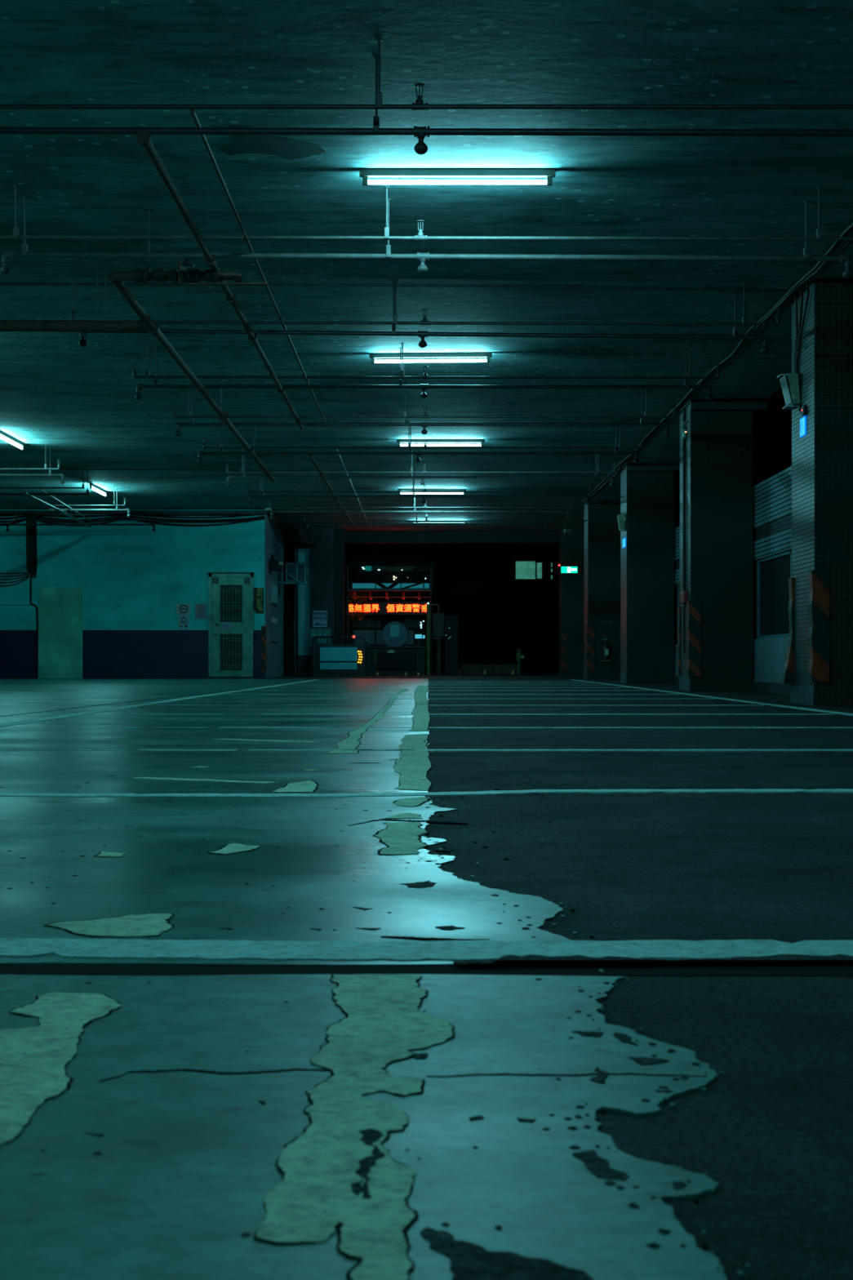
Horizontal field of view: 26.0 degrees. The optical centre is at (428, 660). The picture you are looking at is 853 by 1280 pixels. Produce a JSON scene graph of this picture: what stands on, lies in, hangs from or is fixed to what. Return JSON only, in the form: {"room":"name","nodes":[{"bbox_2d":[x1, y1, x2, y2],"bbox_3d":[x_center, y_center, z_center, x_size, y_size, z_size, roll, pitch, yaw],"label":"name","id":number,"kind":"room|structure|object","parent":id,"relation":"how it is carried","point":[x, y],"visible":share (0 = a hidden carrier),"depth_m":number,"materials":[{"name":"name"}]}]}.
{"room":"parking garage","nodes":[
{"label":"parking garage","id":0,"kind":"room"},
{"bbox_2d":[0,509,283,678],"bbox_3d":[-8.710,-1.395,41.133,10.580,3.530,4.935,0,0,0],"label":"wall","id":1,"kind":"structure","parent":0,"point":[106,598],"depth_m":38.70,"materials":[{"name":"teal paint"}]},
{"bbox_2d":[0,572,31,605],"bbox_3d":[-8.812,-1.504,38.653,1.006,0.697,0.026,0,0,0],"label":"cable bundle","id":2,"kind":"object","parent":1,"relation":"attached to","point":[19,572],"visible":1,"depth_m":38.64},
{"bbox_2d":[26,515,38,677],"bbox_3d":[-8.279,-1.390,38.648,0.249,3.500,0.060,0,0,0],"label":"cable bundle","id":3,"kind":"object","parent":1,"relation":"attached to","point":[32,560],"visible":0.92,"depth_m":38.63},
{"bbox_2d":[0,510,265,526],"bbox_3d":[-6.514,-2.972,38.630,6.182,0.338,0.140,0,0,0],"label":"cable bundle","id":4,"kind":"object","parent":1,"relation":"attached to","point":[160,513],"visible":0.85,"depth_m":38.61,"materials":[{"name":"rubber"}]},
{"bbox_2d":[177,614,188,629],"bbox_3d":[-5.128,-0.805,38.682,0.216,0.313,0.024,0,0,0],"label":"paper","id":5,"kind":"object","parent":1,"relation":"attached to","point":[183,620],"visible":1,"depth_m":38.69,"materials":[{"name":"paper"}]},
{"bbox_2d":[176,604,191,614],"bbox_3d":[-5.128,-1.076,38.682,0.307,0.216,0.028,0,0,0],"label":"paper","id":6,"kind":"object","parent":1,"relation":"attached to","point":[181,609],"visible":1,"depth_m":38.69,"materials":[{"name":"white paper"}]},
{"bbox_2d":[195,603,206,618],"bbox_3d":[-4.763,-1.036,38.684,0.239,0.319,0.006,0,0,0],"label":"paper","id":7,"kind":"object","parent":1,"relation":"attached to","point":[200,608],"visible":1,"depth_m":38.69,"materials":[{"name":"paper"}]},
{"bbox_2d":[207,572,254,676],"bbox_3d":[-4.132,-0.729,38.650,0.979,2.231,0.101,0,0,0],"label":"door","id":8,"kind":"structure","parent":1,"relation":"in","point":[230,594],"depth_m":38.66,"materials":[{"name":"metal"}]},
{"bbox_2d":[218,633,244,671],"bbox_3d":[-4.126,-0.176,38.654,0.524,0.790,0.024,0,0,0],"label":"vent grille","id":9,"kind":"object","parent":8,"relation":"attached to","point":[231,646],"depth_m":38.66,"materials":[{"name":"metal"}]},
{"bbox_2d":[218,584,244,622],"bbox_3d":[-4.126,-1.195,38.654,0.524,0.801,0.024,0,0,0],"label":"vent grille","id":10,"kind":"object","parent":8,"relation":"attached to","point":[231,597],"depth_m":38.66,"materials":[{"name":"metal"}]},
{"bbox_2d":[253,587,263,613],"bbox_3d":[-3.551,-1.258,38.688,0.205,0.535,0.024,0,0,0],"label":"sign","id":11,"kind":"object","parent":1,"relation":"in","point":[258,592],"depth_m":38.68,"materials":[{"name":"gold metal"}]},
{"bbox_2d":[261,626,266,672],"bbox_3d":[-3.447,-0.239,38.724,0.097,0.978,0.092,0,0,0],"label":"guard","id":12,"kind":"object","parent":1,"relation":"attached to","point":[263,628],"visible":1,"depth_m":38.68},
{"bbox_2d":[271,583,277,604],"bbox_3d":[-3.414,-1.480,40.950,0.012,0.400,1.500,0,0,0],"label":"wall plate","id":13,"kind":"object","parent":1,"relation":"attached to","point":[273,588],"visible":1,"depth_m":40.72,"materials":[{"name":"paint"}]},
{"bbox_2d":[269,554,284,571],"bbox_3d":[-3.267,-2.118,39.825,0.298,0.354,0.550,0,0,0],"label":"housing","id":14,"kind":"object","parent":1,"relation":"attached to","point":[275,565],"visible":1,"depth_m":39.60,"materials":[{"name":"black metal"}]},
{"bbox_2d":[278,563,306,584],"bbox_3d":[-3.110,-1.970,42.191,0.620,0.494,0.618,0,0,0],"label":"cage","id":15,"kind":"object","parent":1,"relation":"attached to","point":[295,573],"visible":1,"depth_m":42.05,"materials":[{"name":"paint"}]},
{"bbox_2d":[286,528,297,675],"bbox_3d":[-3.284,-1.395,44.700,0.285,3.530,0.400,0,0,0],"label":"wall","id":16,"kind":"structure","parent":0,"point":[290,544],"depth_m":44.49,"materials":[{"name":"paint"}]},
{"bbox_2d":[0,678,852,1279],"bbox_3d":[-4.630,0.467,21.000,18.740,0.206,50.000,0,0,0],"label":"floor","id":17,"kind":"structure","parent":0,"point":[300,979],"depth_m":2.15,"materials":[{"name":"concrete"}]},
{"bbox_2d":[583,502,620,679],"bbox_3d":[3.545,-1.395,37.273,0.770,3.530,0.953,0,0,0],"label":"tiled pillar","id":18,"kind":"structure","parent":17,"relation":"on","point":[602,534],"depth_m":36.80,"materials":[{"name":"tile"}]},
{"bbox_2d":[586,623,594,671],"bbox_3d":[3.216,-0.250,36.849,0.147,0.960,0.142,0,0,0],"label":"guard","id":19,"kind":"object","parent":18,"relation":"attached to","point":[589,627],"visible":1,"depth_m":36.78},
{"bbox_2d":[601,639,611,662],"bbox_3d":[3.531,-0.206,36.674,0.180,0.450,0.252,0,0,0],"label":"fire extinguisher","id":20,"kind":"object","parent":18,"relation":"attached to","point":[606,648],"visible":1,"depth_m":36.56,"materials":[{"name":"metal"}]},
{"bbox_2d":[620,462,674,684],"bbox_3d":[3.545,-1.395,30.073,0.770,3.530,0.953,0,0,0],"label":"tiled pillar","id":21,"kind":"structure","parent":17,"relation":"on","point":[646,498],"depth_m":29.60,"materials":[{"name":"tile"}]},
{"bbox_2d":[679,400,753,691],"bbox_3d":[3.545,-1.395,22.873,0.770,3.530,0.953,0,0,0],"label":"tiled pillar","id":22,"kind":"structure","parent":17,"relation":"on","point":[719,444],"depth_m":22.40,"materials":[{"name":"tile"}]},
{"bbox_2d":[677,606,680,675],"bbox_3d":[3.216,-0.245,23.301,0.147,0.870,0.142,0,0,0],"label":"guard","id":23,"kind":"object","parent":22,"relation":"attached to","point":[678,607],"visible":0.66,"depth_m":23.24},
{"bbox_2d":[680,408,688,653],"bbox_3d":[3.145,-1.595,22.810,0.050,3.030,0.380,0,0,0],"label":"pipe","id":24,"kind":"object","parent":22,"relation":"attached to","point":[684,594],"visible":1,"depth_m":22.79,"materials":[{"name":"grey metal"}]},
{"bbox_2d":[686,600,700,676],"bbox_3d":[3.216,-0.265,22.449,0.147,0.910,0.142,0,0,0],"label":"guard","id":25,"kind":"object","parent":22,"relation":"attached to","point":[693,646],"visible":1,"depth_m":22.38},
{"bbox_2d":[791,275,852,705],"bbox_3d":[3.545,-1.395,15.674,0.770,3.530,0.953,0,0,0],"label":"tiled pillar","id":26,"kind":"structure","parent":17,"relation":"on","point":[822,460],"depth_m":15.20,"materials":[{"name":"tile"}]},
{"bbox_2d":[781,577,794,684],"bbox_3d":[3.184,-0.260,16.101,0.212,0.920,0.142,0,0,0],"label":"guard","id":27,"kind":"object","parent":26,"relation":"attached to","point":[788,673],"visible":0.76,"depth_m":16.03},
{"bbox_2d":[777,373,799,408],"bbox_3d":[3.093,-2.321,15.908,0.146,0.279,0.285,0,0,0],"label":"wall speaker","id":28,"kind":"object","parent":26,"relation":"attached to","point":[789,383],"visible":1,"depth_m":15.79,"materials":[{"name":"green paint"}]},
{"bbox_2d":[800,415,806,437],"bbox_3d":[3.160,-1.975,15.630,0.019,0.160,0.220,0,0,0],"label":"lamp","id":29,"kind":"object","parent":26,"relation":"attached to","point":[803,420],"visible":1,"depth_m":15.59,"materials":[{"name":"blue"}]},
{"bbox_2d":[808,570,829,681],"bbox_3d":[3.216,-0.285,15.249,0.147,0.910,0.142,0,0,0],"label":"guard","id":30,"kind":"object","parent":26,"relation":"attached to","point":[819,580],"visible":1,"depth_m":15.18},
{"bbox_2d":[0,0,852,531],"bbox_3d":[-4.960,-3.308,20.800,18.080,0.304,49.600,0,0,0],"label":"ceiling","id":31,"kind":"structure","parent":0,"point":[64,396],"depth_m":13.44,"materials":[{"name":"concrete"}]},
{"bbox_2d":[0,430,23,449],"bbox_3d":[-5.900,-3.109,26.000,0.044,0.102,1.750,0,0,0],"label":"fluorescent light","id":32,"kind":"object","parent":31,"relation":"attached to","point":[2,433],"visible":1,"depth_m":26.12,"materials":[{"name":"paint"}]},
{"bbox_2d":[0,445,60,470],"bbox_3d":[-6.507,-2.981,27.200,2.186,0.358,0.052,0,0,0],"label":"pipe","id":33,"kind":"object","parent":31,"relation":"hanging from","point":[45,464],"visible":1,"depth_m":27.19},
{"bbox_2d":[0,448,65,484],"bbox_3d":[-6.513,-2.896,27.600,2.173,0.529,0.073,0,0,0],"label":"pipe","id":34,"kind":"object","parent":31,"relation":"hanging from","point":[62,482],"visible":1,"depth_m":27.59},
{"bbox_2d":[0,466,84,488],"bbox_3d":[-6.911,-2.984,30.200,2.579,0.352,0.040,0,0,0],"label":"pipe","id":35,"kind":"object","parent":31,"relation":"hanging from","point":[82,487],"visible":1,"depth_m":30.20,"materials":[{"name":"metal"}]},
{"bbox_2d":[0,471,88,495],"bbox_3d":[-6.930,-2.956,30.800,2.539,0.408,0.051,0,0,0],"label":"pipe","id":36,"kind":"object","parent":31,"relation":"hanging from","point":[87,490],"visible":1,"depth_m":30.79,"materials":[{"name":"metal"}]},
{"bbox_2d":[0,266,149,333],"bbox_3d":[-3.406,-2.907,14.950,2.389,0.505,0.212,0,0,0],"label":"pipe","id":37,"kind":"object","parent":31,"relation":"hanging from","point":[73,325],"visible":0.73,"depth_m":14.96,"materials":[{"name":"metal"}]},
{"bbox_2d":[5,523,155,531],"bbox_3d":[-7.035,-2.694,37.400,3.032,0.165,0.073,0,0,0],"label":"pipe","id":38,"kind":"object","parent":31,"relation":"hanging from","point":[7,524],"visible":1,"depth_m":37.39,"materials":[{"name":"metal"}]},
{"bbox_2d":[22,491,91,527],"bbox_3d":[-6.703,-2.737,33.801,0.097,0.085,7.205,0,0,-2],"label":"pipe","id":39,"kind":"object","parent":38,"relation":"attached to","point":[63,511],"visible":1,"depth_m":33.22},
{"bbox_2d":[15,502,150,520],"bbox_3d":[-6.934,-2.981,37.100,2.725,0.358,0.052,0,0,0],"label":"pipe","id":40,"kind":"object","parent":31,"relation":"hanging from","point":[16,517],"visible":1,"depth_m":37.09,"materials":[{"name":"metal"}]},
{"bbox_2d":[51,486,126,506],"bbox_3d":[-6.193,-2.981,33.600,1.410,0.358,0.052,0,0,0],"label":"pipe","id":41,"kind":"object","parent":31,"relation":"hanging from","point":[125,503],"visible":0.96,"depth_m":33.59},
{"bbox_2d":[48,488,130,517],"bbox_3d":[-6.227,-2.896,34.000,1.507,0.529,0.073,0,0,0],"label":"pipe","id":42,"kind":"object","parent":31,"relation":"hanging from","point":[117,508],"visible":0.96,"depth_m":33.99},
{"bbox_2d":[0,510,265,514],"bbox_3d":[-6.513,-3.095,38.630,6.174,0.070,0.140,0,0,0],"label":"cable tray","id":43,"kind":"object","parent":31,"relation":"hanging from","point":[2,512],"depth_m":38.56,"materials":[{"name":"metal"}]},
{"bbox_2d":[59,467,318,471],"bbox_3d":[-4.603,-3.146,30.480,5.623,0.024,0.084,0,0,-5],"label":"conduit","id":44,"kind":"object","parent":31,"relation":"attached to","point":[60,468],"visible":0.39,"depth_m":30.54,"materials":[{"name":"metal"}]},
{"bbox_2d":[111,208,268,285],"bbox_3d":[-1.678,-2.885,12.942,1.133,0.549,0.152,0,0,5],"label":"valve assembly","id":45,"kind":"object","parent":31,"relation":"attached to","point":[187,275],"visible":0.84,"depth_m":12.92,"materials":[{"name":"metal"}]},
{"bbox_2d":[108,271,275,482],"bbox_3d":[-2.240,-2.878,19.925,0.120,0.563,13.951,0,0,0],"label":"pipe","id":46,"kind":"object","parent":31,"relation":"hanging from","point":[152,326],"visible":0.96,"depth_m":16.65,"materials":[{"name":"metal"}]},
{"bbox_2d":[0,283,789,292],"bbox_3d":[-0.547,-3.146,15.539,7.307,0.020,0.142,0,0,-2],"label":"conduit","id":47,"kind":"object","parent":31,"relation":"attached to","point":[1,284],"visible":0.73,"depth_m":15.50,"materials":[{"name":"metal"}]},
{"bbox_2d":[197,426,639,463],"bbox_3d":[-0.138,-2.896,24.700,5.899,0.529,0.073,0,0,0],"label":"pipe","id":48,"kind":"object","parent":31,"relation":"hanging from","point":[201,454],"visible":0.95,"depth_m":24.68,"materials":[{"name":"metal"}]},
{"bbox_2d":[248,473,589,504],"bbox_3d":[-0.165,-2.896,31.200,5.762,0.529,0.073,0,0,0],"label":"pipe","id":49,"kind":"object","parent":31,"relation":"hanging from","point":[251,496],"visible":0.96,"depth_m":31.18,"materials":[{"name":"metal"}]},
{"bbox_2d":[246,471,591,493],"bbox_3d":[-0.159,-2.981,30.900,5.768,0.359,0.052,0,0,0],"label":"pipe","id":50,"kind":"object","parent":31,"relation":"hanging from","point":[424,491],"visible":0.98,"depth_m":30.89,"materials":[{"name":"metal"}]},
{"bbox_2d":[226,451,614,486],"bbox_3d":[-0.127,-2.896,27.950,5.869,0.529,0.073,0,0,0],"label":"pipe","id":51,"kind":"object","parent":31,"relation":"hanging from","point":[228,477],"visible":0.96,"depth_m":27.93,"materials":[{"name":"metal"}]},
{"bbox_2d":[308,454,355,527],"bbox_3d":[-1.559,-2.735,31.150,0.071,0.067,12.900,0,0,0],"label":"pipe","id":52,"kind":"object","parent":51,"relation":"attached to","point":[324,479],"visible":1,"depth_m":29.02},
{"bbox_2d":[270,493,570,519],"bbox_3d":[-0.157,-2.896,34.400,5.587,0.529,0.073,0,0,0],"label":"pipe","id":53,"kind":"object","parent":31,"relation":"hanging from","point":[273,512],"visible":0.97,"depth_m":34.38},
{"bbox_2d":[268,497,572,508],"bbox_3d":[-0.150,-2.981,34.100,5.608,0.359,0.052,0,0,0],"label":"pipe","id":54,"kind":"object","parent":31,"relation":"hanging from","point":[269,501],"visible":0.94,"depth_m":34.09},
{"bbox_2d":[226,449,616,473],"bbox_3d":[-0.114,-2.981,27.700,5.853,0.359,0.052,0,0,0],"label":"pipe","id":55,"kind":"object","parent":31,"relation":"hanging from","point":[424,471],"visible":0.97,"depth_m":27.69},
{"bbox_2d":[174,391,670,436],"bbox_3d":[-0.073,-2.896,21.700,5.811,0.529,0.073,0,0,0],"label":"pipe","id":56,"kind":"object","parent":31,"relation":"hanging from","point":[424,424],"visible":1,"depth_m":21.68,"materials":[{"name":"metal"}]},
{"bbox_2d":[202,422,644,448],"bbox_3d":[-0.076,-2.981,24.500,5.853,0.359,0.052,0,0,0],"label":"pipe","id":57,"kind":"object","parent":31,"relation":"hanging from","point":[204,446],"visible":0.99,"depth_m":24.49,"materials":[{"name":"metal"}]},
{"bbox_2d":[134,347,713,400],"bbox_3d":[-0.044,-2.896,18.700,5.848,0.529,0.074,0,0,0],"label":"pipe","id":58,"kind":"object","parent":31,"relation":"hanging from","point":[424,387],"visible":0.98,"depth_m":18.68,"materials":[{"name":"metal"}]},
{"bbox_2d":[79,287,769,353],"bbox_3d":[-0.007,-2.896,15.690,5.868,0.529,0.075,0,0,-3],"label":"pipe","id":59,"kind":"object","parent":31,"relation":"hanging from","point":[82,343],"visible":0.94,"depth_m":15.69,"materials":[{"name":"metal"}]},
{"bbox_2d":[136,129,303,429],"bbox_3d":[-1.490,-2.735,15.688,0.074,0.073,12.065,0,0,0],"label":"pipe","id":60,"kind":"object","parent":59,"relation":"attached to","point":[143,136],"visible":1,"depth_m":12.16,"materials":[{"name":"metal"}]},
{"bbox_2d":[172,388,676,418],"bbox_3d":[-0.050,-2.981,21.400,5.843,0.359,0.052,0,0,0],"label":"pipe","id":61,"kind":"object","parent":31,"relation":"hanging from","point":[674,413],"visible":0.86,"depth_m":21.39,"materials":[{"name":"metal"}]},
{"bbox_2d":[131,342,720,379],"bbox_3d":[-0.022,-2.981,18.425,5.864,0.359,0.055,0,0,-1],"label":"pipe","id":62,"kind":"object","parent":31,"relation":"hanging from","point":[425,376],"visible":1,"depth_m":18.42,"materials":[{"name":"metal"}]},
{"bbox_2d":[190,109,325,419],"bbox_3d":[-1.212,-2.800,15.415,0.039,0.035,11.970,0,0,0],"label":"pipe","id":63,"kind":"object","parent":62,"relation":"attached to","point":[246,237],"visible":1,"depth_m":12.18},
{"bbox_2d":[0,56,852,155],"bbox_3d":[0.000,-2.906,9.690,6.400,0.509,0.073,0,0,-1],"label":"pipe","id":64,"kind":"object","parent":31,"relation":"hanging from","point":[420,148],"visible":0.95,"depth_m":9.68,"materials":[{"name":"metal"}]},
{"bbox_2d":[0,196,852,278],"bbox_3d":[-0.002,-2.896,12.680,5.852,0.529,0.076,0,0,-1],"label":"pipe","id":65,"kind":"object","parent":31,"relation":"hanging from","point":[422,268],"visible":0.99,"depth_m":12.67,"materials":[{"name":"metal"}]},
{"bbox_2d":[0,39,852,111],"bbox_3d":[0.000,-2.981,9.420,6.400,0.359,0.052,0,0,0],"label":"pipe","id":66,"kind":"object","parent":31,"relation":"hanging from","point":[419,105],"visible":1,"depth_m":9.41,"materials":[{"name":"metal"}]},
{"bbox_2d":[0,185,852,240],"bbox_3d":[-0.200,-2.981,12.345,7.600,0.359,0.052,0,0,-1],"label":"pipe","id":67,"kind":"object","parent":31,"relation":"hanging from","point":[420,237],"visible":1,"depth_m":12.34,"materials":[{"name":"metal"}]},
{"bbox_2d":[305,521,548,531],"bbox_3d":[-0.033,-2.896,37.600,4.939,0.529,0.073,0,0,0],"label":"pipe","id":68,"kind":"object","parent":31,"relation":"hanging from","point":[307,529],"visible":1,"depth_m":37.59,"materials":[{"name":"metal"}]},
{"bbox_2d":[303,504,551,522],"bbox_3d":[-0.033,-2.981,37.400,5.002,0.359,0.052,0,0,0],"label":"pipe","id":69,"kind":"object","parent":31,"relation":"hanging from","point":[426,519],"visible":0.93,"depth_m":37.39,"materials":[{"name":"metal"}]},
{"bbox_2d":[368,352,492,363],"bbox_3d":[0.020,-3.109,19.000,1.260,0.102,0.044,0,0,3],"label":"fluorescent light","id":70,"kind":"object","parent":31,"relation":"attached to","point":[406,355],"visible":1,"depth_m":18.98,"materials":[{"name":"glass"}]},
{"bbox_2d":[397,488,466,494],"bbox_3d":[0.060,-3.109,34.000,1.260,0.102,0.044,0,0,-3],"label":"fluorescent light","id":71,"kind":"object","parent":31,"relation":"attached to","point":[398,489],"visible":0.88,"depth_m":33.98,"materials":[{"name":"paint"}]},
{"bbox_2d":[396,439,484,446],"bbox_3d":[0.170,-3.109,26.400,1.260,0.102,0.044,0,0,0],"label":"fluorescent light","id":72,"kind":"object","parent":31,"relation":"attached to","point":[398,441],"visible":1,"depth_m":26.38,"materials":[{"name":"glass"}]},
{"bbox_2d":[344,531,559,543],"bbox_3d":[0.340,-3.025,45.550,7.480,0.270,0.500,0,0,0],"label":"beam","id":73,"kind":"structure","parent":31,"relation":"attached to","point":[350,537],"depth_m":45.30,"materials":[{"name":"concrete"}]},
{"bbox_2d":[359,168,555,186],"bbox_3d":[0.185,-3.109,11.900,1.260,0.102,0.044,0,0,0],"label":"fluorescent light","id":74,"kind":"object","parent":31,"relation":"attached to","point":[365,174],"visible":1,"depth_m":11.88,"materials":[{"name":"paint"}]},
{"bbox_2d":[157,281,781,326],"bbox_3d":[0.349,-2.981,15.458,5.209,0.359,0.058,0,0,-1],"label":"pipe","id":75,"kind":"object","parent":31,"relation":"hanging from","point":[424,322],"visible":1,"depth_m":15.45,"materials":[{"name":"metal"}]},
{"bbox_2d":[626,463,679,471],"bbox_3d":[3.615,-3.080,29.490,0.930,0.120,0.080,0,0,0],"label":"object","id":76,"kind":"object","parent":31,"relation":"attached to","point":[630,467],"visible":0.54,"depth_m":29.45,"materials":[{"name":"metal"}]},
{"bbox_2d":[582,222,852,502],"bbox_3d":[3.100,-3.117,22.000,0.180,0.069,29.000,0,0,0],"label":"cable bundle","id":77,"kind":"object","parent":31,"relation":"attached to","point":[771,313],"visible":0.89,"depth_m":17.67,"materials":[{"name":"rubber"}]},
{"bbox_2d":[794,295,799,411],"bbox_3d":[3.143,-2.627,15.813,0.047,1.012,0.197,0,0,0],"label":"cable","id":78,"kind":"object","parent":77,"relation":"hanging from","point":[795,297],"visible":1,"depth_m":15.81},
{"bbox_2d":[794,289,803,410],"bbox_3d":[3.148,-2.627,15.715,0.038,1.013,0.352,0,0,3],"label":"cable","id":79,"kind":"object","parent":77,"relation":"hanging from","point":[801,291],"visible":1,"depth_m":15.66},
{"bbox_2d":[795,282,809,409],"bbox_3d":[3.147,-2.626,15.589,0.036,1.013,0.600,0,0,2],"label":"cable","id":80,"kind":"object","parent":77,"relation":"hanging from","point":[806,284],"visible":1,"depth_m":15.61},
{"bbox_2d":[673,466,791,694],"bbox_3d":[4.035,-0.875,25.000,0.230,2.490,42.000,0,0,0],"label":"wall","id":81,"kind":"structure","parent":0,"point":[772,497],"depth_m":21.40,"materials":[{"name":"concrete"}]},
{"bbox_2d":[676,583,679,644],"bbox_3d":[4.020,-0.740,26.500,0.080,0.960,6.270,0,0,0],"label":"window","id":82,"kind":"structure","parent":81,"relation":"in","point":[678,584],"depth_m":29.57,"materials":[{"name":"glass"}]},
{"bbox_2d":[756,549,791,639],"bbox_3d":[4.020,-0.740,19.300,0.080,0.960,6.270,0,0,0],"label":"window","id":83,"kind":"structure","parent":81,"relation":"in","point":[774,572],"depth_m":21.47,"materials":[{"name":"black glass"}]},
{"label":"outside","id":84,"kind":"structure","parent":0,"visible":0},
{"bbox_2d":[347,561,435,590],"bbox_3d":[-0.960,-2.204,48.200,2.276,0.771,0.092,0,0,0],"label":"roof truss","id":85,"kind":"object","parent":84,"point":[352,565],"visible":0.66,"depth_m":48.18,"materials":[{"name":"black metal"}]},
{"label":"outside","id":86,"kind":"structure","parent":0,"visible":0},
{"bbox_2d":[266,671,583,678],"bbox_3d":[0.000,0.467,74.375,80.000,0.206,71.250,0,0,0],"label":"ground","id":87,"kind":"structure","parent":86,"point":[524,674],"depth_m":43.02,"materials":[{"name":"concrete"}]},
{"bbox_2d":[297,528,310,675],"bbox_3d":[-2.957,-1.395,44.250,0.298,3.530,0.500,0,0,0],"label":"column","id":88,"kind":"structure","parent":87,"relation":"on","point":[304,553],"depth_m":44.00,"materials":[{"name":"paint"}]},
{"bbox_2d":[310,527,344,675],"bbox_3d":[-2.413,-1.395,44.200,0.789,3.530,0.600,0,0,0],"label":"column","id":89,"kind":"structure","parent":87,"relation":"on","point":[327,562],"depth_m":43.90,"materials":[{"name":"paint"}]},
{"bbox_2d":[292,542,319,675],"bbox_3d":[-2.912,-1.227,43.827,0.672,3.153,0.146,0,0,12],"label":"drain pipe","id":90,"kind":"object","parent":89,"relation":"attached to","point":[295,553],"visible":0.89,"depth_m":43.84,"materials":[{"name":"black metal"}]},
{"bbox_2d":[312,610,327,626],"bbox_3d":[-2.579,-0.991,43.892,0.343,0.394,0.015,0,0,0],"label":"direction sign","id":91,"kind":"object","parent":89,"relation":"attached to","point":[319,617],"visible":1,"depth_m":43.89,"materials":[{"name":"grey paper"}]},
{"bbox_2d":[310,628,330,647],"bbox_3d":[-2.566,-0.523,43.882,0.484,0.478,0.037,0,0,0],"label":"parking sign","id":92,"kind":"object","parent":89,"relation":"attached to","point":[313,632],"visible":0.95,"depth_m":43.87,"materials":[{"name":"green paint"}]},
{"bbox_2d":[312,644,365,675],"bbox_3d":[-2.093,-0.005,43.200,1.227,0.749,0.400,0,0,0],"label":"base cabinet","id":93,"kind":"object","parent":87,"relation":"on","point":[328,660],"visible":1,"depth_m":43.06,"materials":[{"name":"metal"}]},
{"bbox_2d":[311,635,367,675],"bbox_3d":[-2.087,-0.114,43.460,1.306,0.928,0.060,0,0,0],"label":"guard rail","id":94,"kind":"object","parent":87,"relation":"on","point":[316,637],"visible":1,"depth_m":43.44,"materials":[{"name":"metal"}]},
{"bbox_2d":[349,600,429,675],"bbox_3d":[-1.046,-0.603,49.465,2.148,1.946,1.470,0,0,0],"label":"booth","id":95,"kind":"object","parent":87,"relation":"on","point":[371,629],"visible":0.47,"depth_m":48.77,"materials":[{"name":"paint"}]},
{"bbox_2d":[346,565,432,675],"bbox_3d":[-1.015,-1.033,47.550,2.222,2.806,0.900,0,0,0],"label":"canopy","id":96,"kind":"object","parent":87,"relation":"on","point":[348,589],"visible":0.91,"depth_m":47.56,"materials":[{"name":"metal"}]},
{"bbox_2d":[346,591,369,621],"bbox_3d":[-1.806,-1.389,47.287,0.667,0.802,0.272,0,0,0],"label":"climbing plant","id":97,"kind":"object","parent":96,"relation":"hanging from","point":[355,617],"visible":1,"depth_m":47.28,"materials":[{"name":"green plant"}]},
{"bbox_2d":[348,601,429,614],"bbox_3d":[-1.057,-1.344,47.652,2.142,0.336,0.136,0,0,0],"label":"led sign","id":98,"kind":"object","parent":96,"relation":"attached to","point":[370,607],"visible":0.98,"depth_m":47.60,"materials":[{"name":"orange plastic"}]},
{"bbox_2d":[367,646,426,675],"bbox_3d":[-0.821,0.004,46.895,1.532,0.732,0.910,0,0,0],"label":"counter","id":99,"kind":"object","parent":87,"relation":"on","point":[384,660],"depth_m":46.51,"materials":[{"name":"paint"}]},
{"bbox_2d":[381,621,408,646],"bbox_3d":[-0.848,-0.677,46.589,0.690,0.650,0.042,0,0,0],"label":"screen","id":100,"kind":"object","parent":99,"relation":"on","point":[393,633],"visible":1,"depth_m":46.59,"materials":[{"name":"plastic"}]},
{"bbox_2d":[426,602,439,675],"bbox_3d":[0.104,-0.543,46.385,0.312,1.826,0.121,0,0,0],"label":"post","id":101,"kind":"object","parent":87,"relation":"on","point":[428,603],"visible":0.87,"depth_m":46.37,"materials":[{"name":"metal"}]},
{"bbox_2d":[432,613,444,675],"bbox_3d":[0.253,-0.417,46.675,0.287,1.574,0.450,0,0,0],"label":"machine","id":102,"kind":"object","parent":87,"relation":"on","point":[437,618],"visible":0.97,"depth_m":46.51,"materials":[{"name":"black metal"}]},
{"bbox_2d":[444,615,458,675],"bbox_3d":[0.581,-0.389,46.895,0.342,1.519,0.410,0,0,0],"label":"cabinet","id":103,"kind":"object","parent":87,"relation":"on","point":[451,622],"visible":0.96,"depth_m":46.70,"materials":[{"name":"metal"}]},
{"bbox_2d":[458,664,520,675],"bbox_3d":[1.568,0.234,47.785,1.586,0.272,0.630,0,0,0],"label":"wall","id":104,"kind":"structure","parent":87,"relation":"on","point":[464,669],"depth_m":47.50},
{"bbox_2d":[283,387,791,671],"bbox_3d":[1.000,-6.630,69.955,30.000,14.000,8.090,0,0,0],"label":"wall","id":105,"kind":"structure","parent":87,"relation":"on","point":[504,597],"depth_m":66.00,"materials":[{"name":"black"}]},
{"bbox_2d":[558,528,583,675],"bbox_3d":[3.545,-1.395,44.474,0.770,3.530,0.953,0,0,0],"label":"tiled pillar","id":106,"kind":"structure","parent":87,"relation":"on","point":[571,544],"depth_m":44.00,"materials":[{"name":"tile"}]},
{"bbox_2d":[560,634,567,671],"bbox_3d":[3.216,-0.190,44.049,0.147,0.880,0.142,0,0,0],"label":"guard","id":107,"kind":"object","parent":106,"relation":"attached to","point":[563,637],"visible":1,"depth_m":43.98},
{"bbox_2d":[560,565,577,573],"bbox_3d":[3.340,-2.158,43.952,0.428,0.185,0.096,0,0,0],"label":"exit sign","id":108,"kind":"object","parent":106,"relation":"attached to","point":[563,569],"visible":1,"depth_m":43.92,"materials":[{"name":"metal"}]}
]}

